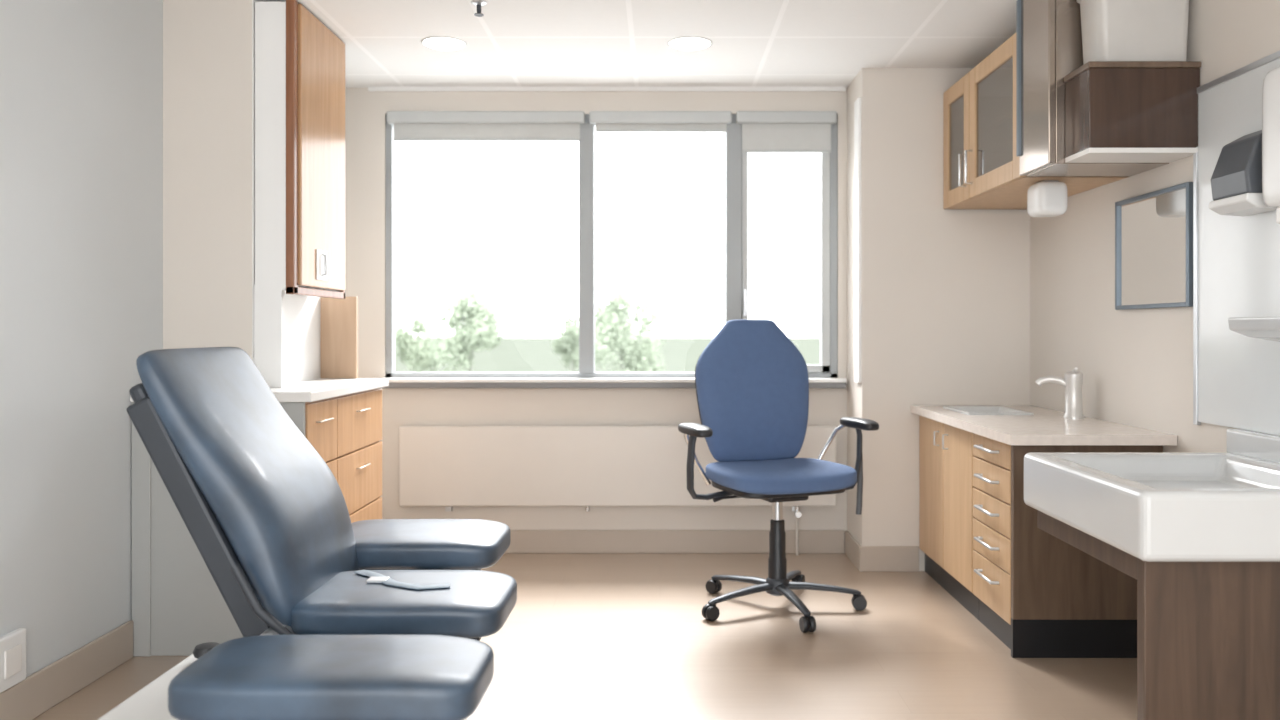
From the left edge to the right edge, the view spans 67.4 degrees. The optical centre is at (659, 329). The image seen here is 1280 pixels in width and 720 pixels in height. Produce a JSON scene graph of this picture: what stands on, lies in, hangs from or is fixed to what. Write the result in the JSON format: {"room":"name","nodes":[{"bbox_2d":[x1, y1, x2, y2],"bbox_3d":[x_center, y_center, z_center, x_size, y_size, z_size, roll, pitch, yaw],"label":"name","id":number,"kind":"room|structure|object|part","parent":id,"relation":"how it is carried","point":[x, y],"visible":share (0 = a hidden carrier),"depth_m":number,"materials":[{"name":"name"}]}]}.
{"room":"examination room","nodes":[
{"label":"examination room","id":0,"kind":"room"},
{"bbox_2d":[0,0,162,676],"bbox_3d":[-1.914,-0.050,1.435,0.100,2.400,7.270,0,0,0],"label":"wall","id":1,"kind":"structure","parent":0,"point":[81,81],"depth_m":3.04,"materials":[{"name":"paint"}]},
{"bbox_2d":[0,628,25,692],"bbox_3d":[-1.849,0.940,2.725,0.031,0.150,0.130,0,0,0],"label":"wall socket","id":2,"kind":"object","parent":1,"relation":"attached to","point":[12,644],"visible":1,"depth_m":2.72,"materials":[{"name":"white plastic"}]},
{"bbox_2d":[0,620,132,719],"bbox_3d":[-1.857,1.085,0.588,0.014,0.130,5.575,0,0,0],"label":"baseboard","id":3,"kind":"structure","parent":1,"relation":"attached to","point":[47,687],"depth_m":2.99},
{"bbox_2d":[163,0,320,383],"bbox_3d":[-1.695,-0.050,3.965,0.338,2.400,0.730,0,0,0],"label":"wall","id":4,"kind":"structure","parent":0,"point":[207,44],"depth_m":3.60,"materials":[{"name":"beige paint"}]},
{"bbox_2d":[254,0,344,387],"bbox_3d":[-1.431,-0.514,3.895,0.184,1.462,0.590,0,0,0],"label":"upper cabinet","id":5,"kind":"object","parent":4,"relation":"attached to","point":[300,62],"visible":1,"depth_m":3.62,"materials":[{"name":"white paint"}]},
{"bbox_3d":[-1.472,0.024,3.616,0.103,0.387,0.028,0,0,0],"label":"panel","id":6,"kind":"part","parent":5,"relation":"part of","materials":[{"name":"white paint"}]},
{"bbox_3d":[-1.389,-0.690,3.895,0.033,1.110,0.590,0,0,0],"label":"frame","id":7,"kind":"part","parent":5,"relation":"part of","materials":[{"name":"brown wood"}]},
{"bbox_3d":[-1.373,-0.705,3.902,0.022,1.070,0.515,0,0,0],"label":"door","id":8,"kind":"part","parent":5,"relation":"part of","materials":[{"name":"orange wood"}]},
{"bbox_3d":[-1.359,-0.260,3.860,0.005,0.120,0.120,0,0,0],"label":"lock plate","id":9,"kind":"part","parent":5,"relation":"part of","materials":[{"name":"white laminate"}]},
{"bbox_3d":[-1.351,-0.262,3.860,0.024,0.095,0.011,0,0,0],"label":"handle","id":10,"kind":"part","parent":5,"relation":"part of","materials":[{"name":"metal"}]},
{"bbox_2d":[32,553,1136,719],"bbox_3d":[-0.050,1.200,1.435,3.829,0.100,7.270,0,0,0],"label":"floor","id":11,"kind":"structure","parent":0,"point":[585,636],"depth_m":3.36,"materials":[{"name":"laminate"}]},
{"bbox_2d":[132,388,381,656],"bbox_3d":[-1.547,0.703,3.854,0.629,0.895,0.952,0,0,0],"label":"base cabinet","id":12,"kind":"object","parent":11,"relation":"on","point":[178,606],"visible":0.49,"depth_m":3.39,"materials":[{"name":"orange wood"}]},
{"bbox_3d":[-1.558,0.703,3.393,0.606,0.895,0.014,0,0,0],"label":"panel","id":13,"kind":"part","parent":12,"relation":"part of","materials":[{"name":"grey laminate"}]},
{"bbox_2d":[130,378,388,401],"bbox_3d":[-1.544,0.236,3.855,0.637,0.036,0.970,0,0,0],"label":"countertop","id":14,"kind":"structure","parent":12,"relation":"on","point":[317,389],"depth_m":3.70,"materials":[{"name":"white laminate"}]},
{"bbox_2d":[320,297,357,378],"bbox_3d":[-1.441,0.034,4.312,0.162,0.368,0.025,0,0,0],"label":"wood panel","id":15,"kind":"object","parent":14,"relation":"on","point":[338,317],"visible":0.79,"depth_m":4.30,"materials":[{"name":"brown wood"}]},
{"bbox_3d":[-1.260,0.380,3.562,0.020,0.230,0.315,0,0,0],"label":"drawer","id":16,"kind":"part","parent":12,"relation":"part of","materials":[{"name":"orange wood"}]},
{"bbox_3d":[-1.241,0.335,3.562,0.017,0.007,0.147,0,0,0],"label":"handle","id":17,"kind":"part","parent":12,"relation":"part of","materials":[{"name":"silver metal"}]},
{"bbox_3d":[-1.260,0.623,3.562,0.020,0.244,0.315,0,0,0],"label":"drawer","id":18,"kind":"part","parent":12,"relation":"part of","materials":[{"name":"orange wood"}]},
{"bbox_3d":[-1.260,0.623,4.025,0.020,0.244,0.600,0,0,0],"label":"drawer","id":19,"kind":"part","parent":12,"relation":"part of","materials":[{"name":"orange wood"}]},
{"bbox_3d":[-1.260,0.380,4.025,0.020,0.230,0.600,0,0,0],"label":"drawer","id":20,"kind":"part","parent":12,"relation":"part of","materials":[{"name":"orange wood"}]},
{"bbox_3d":[-1.260,0.900,4.025,0.020,0.299,0.600,0,0,0],"label":"drawer","id":21,"kind":"part","parent":12,"relation":"part of","materials":[{"name":"orange wood"}]},
{"bbox_2d":[98,347,516,719],"bbox_3d":[-0.809,0.597,2.465,0.911,1.102,1.330,0,0,0],"label":"chair","id":22,"kind":"object","parent":11,"relation":"on","point":[269,520],"visible":0.99,"depth_m":2.27,"materials":[{"name":"blue leather"}]},
{"bbox_3d":[-1.062,0.512,2.296,0.406,0.709,0.057,0,0,0],"label":"rail","id":23,"kind":"part","parent":22,"relation":"part of","materials":[{"name":"grey metal"}]},
{"bbox_3d":[-1.165,0.830,2.470,0.068,0.044,0.068,0,0,0],"label":"release knob","id":24,"kind":"part","parent":22,"relation":"part of","materials":[{"name":"black plastic"}]},
{"bbox_2d":[136,347,359,625],"bbox_3d":[-1.052,0.387,2.530,0.393,0.680,0.566,0,0,0],"label":"backrest cushion","id":25,"kind":"object","parent":22,"relation":"on","point":[250,490],"depth_m":2.30,"materials":[{"name":"blue leather"}]},
{"bbox_2d":[168,635,493,719],"bbox_3d":[-0.655,0.708,1.960,0.602,0.093,0.320,0,0,0],"label":"armrest","id":26,"kind":"object","parent":22,"relation":"on","point":[263,677],"depth_m":1.84,"materials":[{"name":"blue leather"}]},
{"bbox_2d":[354,570,449,589],"bbox_3d":[-0.675,0.643,2.461,0.319,0.008,0.089,0,0,28],"label":"strap","id":27,"kind":"object","parent":22,"relation":"on","point":[375,577],"visible":1,"depth_m":2.44,"materials":[{"name":"plastic"}]},
{"bbox_2d":[290,570,516,637],"bbox_3d":[-0.640,0.691,2.440,0.522,0.088,0.380,0,0,0],"label":"seat cushion","id":28,"kind":"object","parent":22,"relation":"on","point":[476,603],"depth_m":2.29,"materials":[{"name":"blue leather"}]},
{"bbox_2d":[352,519,510,568],"bbox_3d":[-0.738,0.651,2.935,0.527,0.088,0.390,0,0,0],"label":"armrest","id":29,"kind":"object","parent":22,"relation":"on","point":[377,543],"depth_m":2.78,"materials":[{"name":"blue leather"}]},
{"bbox_2d":[678,319,878,632],"bbox_3d":[0.493,0.552,3.963,0.838,1.196,0.691,0,0,-20],"label":"office chair","id":30,"kind":"object","parent":11,"relation":"on","point":[752,381],"visible":1,"depth_m":4.11,"materials":[{"name":"blue fabric"}]},
{"bbox_3d":[0.208,0.551,3.884,0.214,0.277,0.067,0,0,-20],"label":"armrest","id":31,"kind":"part","parent":30,"relation":"part of","materials":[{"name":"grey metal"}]},
{"bbox_3d":[0.318,0.680,3.888,0.222,0.022,0.021,0,0,-23],"label":"adjustment lever","id":32,"kind":"part","parent":30,"relation":"part of","materials":[{"name":"black plastic"}]},
{"bbox_3d":[0.347,1.067,4.102,0.312,0.047,0.048,0,0,41],"label":"leg","id":33,"kind":"part","parent":30,"relation":"part of","materials":[{"name":"grey metal"}]},
{"bbox_3d":[0.328,1.067,3.884,0.312,0.047,0.048,0,0,-31],"label":"leg","id":34,"kind":"part","parent":30,"relation":"part of","materials":[{"name":"grey metal"}]},
{"bbox_3d":[0.413,0.263,4.207,0.541,0.618,0.140,0,0,-20],"label":"backrest","id":35,"kind":"part","parent":30,"relation":"part of","materials":[{"name":"blue fabric"}]},
{"bbox_3d":[0.489,0.601,3.975,0.576,0.088,0.470,0,0,-20],"label":"seat","id":36,"kind":"part","parent":30,"relation":"part of","materials":[{"name":"blue fabric"}]},
{"bbox_3d":[0.529,1.067,3.799,0.048,0.047,0.312,0,0,-13],"label":"leg","id":37,"kind":"part","parent":30,"relation":"part of","materials":[{"name":"grey metal"}]},
{"bbox_3d":[0.560,1.067,4.151,0.048,0.047,0.312,0,0,23],"label":"leg","id":38,"kind":"part","parent":30,"relation":"part of","materials":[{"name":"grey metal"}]},
{"bbox_3d":[0.672,1.067,3.964,0.312,0.047,0.048,0,0,5],"label":"leg","id":39,"kind":"part","parent":30,"relation":"part of","materials":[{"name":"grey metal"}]},
{"bbox_3d":[0.763,0.551,4.086,0.214,0.277,0.067,0,0,-20],"label":"armrest","id":40,"kind":"part","parent":30,"relation":"part of","materials":[{"name":"grey metal"}]},
{"bbox_2d":[919,415,978,619],"bbox_3d":[1.487,0.772,4.189,0.551,0.755,0.778,0,0,0],"label":"base cabinet","id":41,"kind":"object","parent":11,"relation":"on","point":[946,455],"visible":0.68,"depth_m":4.12,"materials":[{"name":"brown wood"}]},
{"bbox_3d":[1.245,0.721,4.381,0.020,0.642,0.382,0,0,0],"label":"door","id":42,"kind":"part","parent":41,"relation":"part of","materials":[{"name":"brown wood"}]},
{"bbox_3d":[1.223,0.480,4.120,0.024,0.068,0.008,0,0,0],"label":"handle","id":43,"kind":"part","parent":41,"relation":"part of","materials":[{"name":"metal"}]},
{"bbox_3d":[1.245,0.721,3.994,0.020,0.642,0.381,0,0,0],"label":"door","id":44,"kind":"part","parent":41,"relation":"part of","materials":[{"name":"brown wood"}]},
{"bbox_2d":[911,405,1176,444],"bbox_3d":[1.478,0.376,3.924,0.567,0.035,1.308,0,0,0],"label":"countertop","id":45,"kind":"structure","parent":41,"relation":"on","point":[1046,426],"depth_m":3.52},
{"bbox_2d":[943,406,1033,414],"bbox_3d":[1.440,0.369,4.235,0.276,0.038,0.366,0,0,0],"label":"sink","id":46,"kind":"object","parent":45,"relation":"in","point":[969,410],"visible":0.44,"depth_m":4.37,"materials":[{"name":"white ceramic"}]},
{"bbox_2d":[1035,367,1083,418],"bbox_3d":[1.635,0.254,3.925,0.182,0.209,0.089,0,0,34],"label":"faucet","id":47,"kind":"object","parent":45,"relation":"on","point":[1072,381],"visible":1,"depth_m":3.88,"materials":[{"name":"metal"}]},
{"bbox_3d":[1.607,0.212,3.925,0.138,0.053,0.032,0,0,20],"label":"spout","id":48,"kind":"part","parent":47,"relation":"part of","materials":[{"name":"metal"}]},
{"bbox_2d":[973,433,1162,657],"bbox_3d":[1.482,0.772,3.579,0.560,0.755,0.435,0,0,0],"label":"base cabinet","id":49,"kind":"object","parent":11,"relation":"on","point":[1041,595],"visible":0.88,"depth_m":3.37,"materials":[{"name":"brown wood"}]},
{"bbox_3d":[1.219,0.922,3.590,0.033,0.012,0.191,0,0,0],"label":"handle","id":50,"kind":"part","parent":49,"relation":"part of","materials":[{"name":"metal"}]},
{"bbox_3d":[1.219,0.798,3.590,0.033,0.012,0.191,0,0,0],"label":"handle","id":51,"kind":"part","parent":49,"relation":"part of","materials":[{"name":"metal"}]},
{"bbox_3d":[1.219,0.675,3.590,0.033,0.012,0.191,0,0,0],"label":"handle","id":52,"kind":"part","parent":49,"relation":"part of","materials":[{"name":"metal"}]},
{"bbox_3d":[1.219,0.556,3.590,0.033,0.012,0.191,0,0,0],"label":"handle","id":53,"kind":"part","parent":49,"relation":"part of","materials":[{"name":"metal"}]},
{"bbox_3d":[1.219,0.445,3.590,0.033,0.012,0.191,0,0,0],"label":"handle","id":54,"kind":"part","parent":49,"relation":"part of","materials":[{"name":"metal"}]},
{"bbox_3d":[1.245,0.955,3.591,0.020,0.174,0.406,0,0,0],"label":"drawer","id":55,"kind":"part","parent":49,"relation":"part of","materials":[{"name":"brown wood"}]},
{"bbox_3d":[1.245,0.803,3.591,0.020,0.120,0.406,0,0,0],"label":"drawer","id":56,"kind":"part","parent":49,"relation":"part of","materials":[{"name":"brown wood"}]},
{"bbox_3d":[1.245,0.680,3.591,0.020,0.116,0.406,0,0,0],"label":"drawer","id":57,"kind":"part","parent":49,"relation":"part of","materials":[{"name":"brown wood"}]},
{"bbox_3d":[1.245,0.558,3.591,0.020,0.117,0.406,0,0,0],"label":"drawer","id":58,"kind":"part","parent":49,"relation":"part of","materials":[{"name":"brown wood"}]},
{"bbox_3d":[1.245,0.448,3.591,0.020,0.095,0.406,0,0,0],"label":"drawer","id":59,"kind":"part","parent":49,"relation":"part of","materials":[{"name":"brown wood"}]},
{"bbox_3d":[1.500,0.705,3.373,0.525,0.620,0.023,0,0,0],"label":"panel","id":60,"kind":"part","parent":49,"relation":"part of","materials":[{"name":"brown wood"}]},
{"bbox_2d":[1037,510,1279,719],"bbox_3d":[1.438,0.842,2.565,0.615,0.616,0.650,0,0,0],"label":"stand","id":61,"kind":"object","parent":11,"relation":"on","point":[1208,633],"visible":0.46,"depth_m":2.24,"materials":[{"name":"brown wood"}]},
{"bbox_2d":[1024,429,1279,561],"bbox_3d":[1.432,0.416,2.555,0.664,0.233,0.730,0,0,0],"label":"sink","id":62,"kind":"object","parent":61,"relation":"on","point":[1147,506],"visible":1,"depth_m":2.37,"materials":[{"name":"white ceramic"}]},
{"bbox_3d":[1.438,0.842,2.257,0.615,0.616,0.035,0,0,0],"label":"panel","id":63,"kind":"part","parent":61,"relation":"part of","materials":[{"name":"brown wood"}]},
{"bbox_2d":[345,88,846,552],"bbox_3d":[-0.050,-0.050,5.010,3.629,2.400,0.120,0,0,0],"label":"wall","id":64,"kind":"structure","parent":0,"point":[365,110],"depth_m":4.95,"materials":[{"name":"beige paint"}]},
{"bbox_2d":[368,87,845,90],"bbox_3d":[-0.273,-1.240,4.940,2.455,0.020,0.020,0,0,0],"label":"trim","id":65,"kind":"structure","parent":64,"relation":"attached to","point":[369,88],"depth_m":4.93,"materials":[{"name":"white paint"}]},
{"bbox_2d":[382,114,846,387],"bbox_3d":[-0.240,-0.409,4.947,2.376,1.412,0.145,0,0,0],"label":"window","id":66,"kind":"structure","parent":64,"relation":"in","point":[824,375],"depth_m":4.94,"materials":[{"name":"metal"}]},
{"bbox_2d":[387,111,584,140],"bbox_3d":[-0.892,-1.045,4.927,1.013,0.148,0.054,0,0,0],"label":"roller blind","id":67,"kind":"object","parent":66,"relation":"attached to","point":[408,125],"visible":1,"depth_m":4.93,"materials":[{"name":"fabric"}]},
{"bbox_3d":[-0.240,0.257,4.923,2.376,0.020,0.095,0,0,0],"label":"sill","id":68,"kind":"part","parent":66,"relation":"part of","materials":[{"name":"white paint"}]},
{"bbox_2d":[589,111,731,131],"bbox_3d":[0.003,-1.067,4.927,0.728,0.103,0.054,0,0,0],"label":"roller blind","id":69,"kind":"object","parent":66,"relation":"attached to","point":[605,121],"visible":1,"depth_m":4.90,"materials":[{"name":"fabric"}]},
{"bbox_3d":[0.437,-0.140,4.931,0.020,0.140,0.031,0,0,0],"label":"handle","id":70,"kind":"part","parent":66,"relation":"part of","materials":[{"name":"metal"}]},
{"bbox_3d":[0.650,-0.422,4.973,0.455,1.285,0.054,0,0,0],"label":"sash","id":71,"kind":"part","parent":66,"relation":"part of","materials":[{"name":"white glass"}]},
{"bbox_2d":[736,111,836,152],"bbox_3d":[0.648,-1.015,4.927,0.512,0.208,0.054,0,0,0],"label":"roller blind","id":72,"kind":"object","parent":66,"relation":"attached to","point":[762,131],"visible":1,"depth_m":4.93,"materials":[{"name":"fabric"}]},
{"bbox_2d":[399,426,835,554],"bbox_3d":[-0.215,0.820,4.910,2.230,0.660,0.090,0,0,0],"label":"radiator","id":73,"kind":"object","parent":64,"relation":"attached to","point":[447,466],"visible":0.8,"depth_m":4.89,"materials":[{"name":"metal"}]},
{"bbox_3d":[-0.215,0.695,4.900,2.230,0.410,0.020,0,0,0],"label":"panel","id":74,"kind":"part","parent":73,"relation":"part of","materials":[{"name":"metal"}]},
{"bbox_2d":[505,530,843,552],"bbox_3d":[-0.276,1.090,4.943,2.448,0.120,0.014,0,0,0],"label":"baseboard","id":75,"kind":"structure","parent":64,"relation":"attached to","point":[522,541],"depth_m":4.94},
{"bbox_2d":[258,0,1016,87],"bbox_3d":[-0.050,-1.300,1.435,3.829,0.100,7.270,0,0,0],"label":"ceiling","id":76,"kind":"structure","parent":0,"point":[515,43],"depth_m":4.09,"materials":[{"name":"paint"}]},
{"bbox_2d":[421,36,466,50],"bbox_3d":[-0.940,-1.243,4.180,0.196,0.014,0.196,0,0,0],"label":"recessed light","id":77,"kind":"object","parent":76,"relation":"in","point":[445,43],"visible":1,"depth_m":4.15,"materials":[{"name":"white plastic"}]},
{"bbox_2d":[471,0,486,16],"bbox_3d":[-0.690,-1.225,3.660,0.060,0.050,0.060,0,0,0],"label":"sprinkler head","id":78,"kind":"object","parent":76,"relation":"attached to","point":[478,3],"visible":1,"depth_m":3.65},
{"bbox_2d":[667,36,711,50],"bbox_3d":[0.130,-1.243,4.180,0.196,0.014,0.196,0,0,0],"label":"recessed light","id":79,"kind":"object","parent":76,"relation":"in","point":[688,43],"visible":1,"depth_m":4.15,"materials":[{"name":"white plastic"}]},
{"bbox_2d":[847,68,1029,570],"bbox_3d":[1.365,-0.050,4.765,0.801,2.400,0.370,0,0,0],"label":"wall","id":80,"kind":"structure","parent":0,"point":[945,293],"depth_m":4.58,"materials":[{"name":"beige paint"}]},
{"bbox_2d":[854,97,860,382],"bbox_3d":[0.957,-0.430,4.650,0.014,1.370,0.100,0,0,0],"label":"trim","id":81,"kind":"structure","parent":80,"relation":"attached to","point":[857,104],"depth_m":4.62,"materials":[{"name":"white paint"}]},
{"bbox_2d":[845,530,918,571],"bbox_3d":[1.092,1.090,4.751,0.284,0.120,0.370,0,0,0],"label":"baseboard","id":82,"kind":"structure","parent":80,"relation":"attached to","point":[865,558],"depth_m":4.57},
{"bbox_2d":[1030,0,1279,451],"bbox_3d":[1.815,-0.050,1.435,0.100,2.400,7.270,0,0,0],"label":"wall","id":83,"kind":"structure","parent":0,"point":[1136,365],"depth_m":3.68,"materials":[{"name":"beige paint"}]},
{"bbox_2d":[943,33,1129,208],"bbox_3d":[1.539,-0.853,4.089,0.446,0.555,0.978,0,0,0],"label":"upper cabinet","id":84,"kind":"object","parent":83,"relation":"attached to","point":[981,165],"visible":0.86,"depth_m":4.03,"materials":[{"name":"brown wood"}]},
{"bbox_3d":[1.361,-0.853,4.385,0.005,0.405,0.230,0,0,0],"label":"glass panel","id":85,"kind":"part","parent":84,"relation":"part of","materials":[{"name":"grey glass"}]},
{"bbox_3d":[1.360,-0.853,4.385,0.020,0.555,0.380,0,0,0],"label":"door","id":86,"kind":"part","parent":84,"relation":"part of","materials":[{"name":"brown wood"}]},
{"bbox_3d":[1.333,-0.705,4.235,0.034,0.152,0.011,0,0,0],"label":"handle","id":87,"kind":"part","parent":84,"relation":"part of","materials":[{"name":"silver metal"}]},
{"bbox_3d":[1.333,-0.705,4.150,0.034,0.152,0.011,0,0,0],"label":"handle","id":88,"kind":"part","parent":84,"relation":"part of","materials":[{"name":"silver metal"}]},
{"bbox_3d":[1.361,-0.853,3.896,0.005,0.405,0.438,0,0,0],"label":"glass panel","id":89,"kind":"part","parent":84,"relation":"part of","materials":[{"name":"grey glass"}]},
{"bbox_3d":[1.360,-0.853,3.896,0.020,0.555,0.588,0,0,0],"label":"door","id":90,"kind":"part","parent":84,"relation":"part of","materials":[{"name":"brown wood"}]},
{"bbox_2d":[1027,180,1067,216],"bbox_3d":[1.500,-0.507,3.720,0.120,0.134,0.140,0,0,0],"label":"dispenser","id":91,"kind":"object","parent":84,"relation":"attached to","point":[1045,198],"visible":1,"depth_m":3.66,"materials":[{"name":"white plastic"}]},
{"bbox_2d":[1016,0,1168,175],"bbox_3d":[1.548,-0.907,3.460,0.427,0.665,0.280,0,0,0],"label":"upper cabinet","id":92,"kind":"object","parent":83,"relation":"attached to","point":[1049,48],"visible":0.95,"depth_m":3.38,"materials":[{"name":"brown wood"}]},
{"bbox_3d":[1.357,-0.908,3.458,0.025,0.663,0.273,0,0,0],"label":"door","id":93,"kind":"part","parent":92,"relation":"part of","materials":[{"name":"brown metal"}]},
{"bbox_2d":[1064,61,1200,162],"bbox_3d":[1.579,-0.727,3.221,0.367,0.297,0.194,0,0,0],"label":"wall box","id":94,"kind":"object","parent":83,"relation":"attached to","point":[1116,111],"visible":1,"depth_m":3.13,"materials":[{"name":"brown wood"}]},
{"bbox_3d":[1.581,-0.587,3.224,0.362,0.017,0.188,0,0,0],"label":"board","id":95,"kind":"part","parent":94,"relation":"part of","materials":[{"name":"white laminate"}]},
{"bbox_2d":[1077,0,1188,64],"bbox_3d":[1.586,-1.018,3.217,0.332,0.284,0.185,0,0,0],"label":"storage bin","id":96,"kind":"object","parent":94,"relation":"on","point":[1112,30],"visible":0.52,"depth_m":3.15,"materials":[{"name":"grey plastic"}]},
{"bbox_2d":[1115,182,1192,309],"bbox_3d":[1.754,-0.283,3.425,0.022,0.413,0.510,0,0,0],"label":"wall mirror","id":97,"kind":"object","parent":83,"relation":"attached to","point":[1154,230],"visible":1,"depth_m":3.40,"materials":[{"name":"silver glass"}]},
{"bbox_2d":[1193,50,1279,435],"bbox_3d":[1.757,-0.240,2.525,0.016,1.100,1.250,0,0,0],"label":"panel","id":98,"kind":"object","parent":83,"relation":"attached to","point":[1236,259],"visible":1,"depth_m":2.95,"materials":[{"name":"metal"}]},
{"bbox_2d":[1209,130,1276,215],"bbox_3d":[1.700,-0.461,2.790,0.108,0.242,0.190,0,0,0],"label":"soap dispenser","id":99,"kind":"object","parent":98,"relation":"attached to","point":[1236,179],"visible":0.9,"depth_m":2.76,"materials":[{"name":"grey plastic"}]},
{"bbox_2d":[1228,316,1279,341],"bbox_3d":[1.677,0.022,2.575,0.153,0.115,0.270,0,0,0],"label":"soap shelf","id":100,"kind":"object","parent":98,"relation":"attached to","point":[1266,328],"visible":1,"depth_m":2.60,"materials":[{"name":"white ceramic"}]},
{"bbox_2d":[1262,66,1279,223],"bbox_3d":[1.708,-0.502,2.560,0.091,0.425,0.210,0,0,0],"label":"dispenser","id":101,"kind":"object","parent":98,"relation":"attached to","point":[1270,90],"visible":1,"depth_m":2.61,"materials":[{"name":"white plastic"}]},
{"bbox_2d":[1276,207,1279,223],"bbox_3d":[1.720,-0.314,2.560,0.069,0.047,0.140,0,0,0],"label":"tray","id":102,"kind":"object","parent":101,"relation":"on","point":[1278,208],"depth_m":2.62,"materials":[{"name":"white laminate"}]},
{"label":"outside","id":103,"kind":"structure","parent":0,"visible":0},
{"bbox_2d":[395,337,819,371],"bbox_3d":[0.000,2.250,142.625,240.000,0.200,274.750,0,0,0],"label":"ground","id":104,"kind":"structure","parent":103,"point":[513,354],"depth_m":80.94,"materials":[{"name":"green plant"}]},
{"bbox_2d":[395,316,448,371],"bbox_3d":[-10.121,0.790,39.964,2.365,2.725,2.594,0,0,0],"label":"tree","id":105,"kind":"object","parent":104,"relation":"on","point":[422,356],"visible":0.94,"depth_m":39.68,"materials":[{"name":"green plant"}]},
{"bbox_2d":[434,289,504,371],"bbox_3d":[-5.947,0.433,29.887,2.203,3.437,1.950,0,0,0],"label":"tree","id":106,"kind":"object","parent":104,"relation":"on","point":[476,331],"visible":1,"depth_m":29.61,"materials":[{"name":"green plant"}]},
{"bbox_2d":[551,314,578,371],"bbox_3d":[-3.662,0.750,39.982,1.677,2.804,2.239,0,0,-16],"label":"tree","id":107,"kind":"object","parent":104,"relation":"on","point":[568,340],"visible":0.77,"depth_m":39.68,"materials":[{"name":"green plant"}]},
{"bbox_2d":[576,291,665,371],"bbox_3d":[-1.232,0.445,30.024,2.867,3.415,2.818,0,0,0],"label":"tree","id":108,"kind":"object","parent":104,"relation":"on","point":[610,326],"visible":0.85,"depth_m":29.84,"materials":[{"name":"green plant"}]}
]}

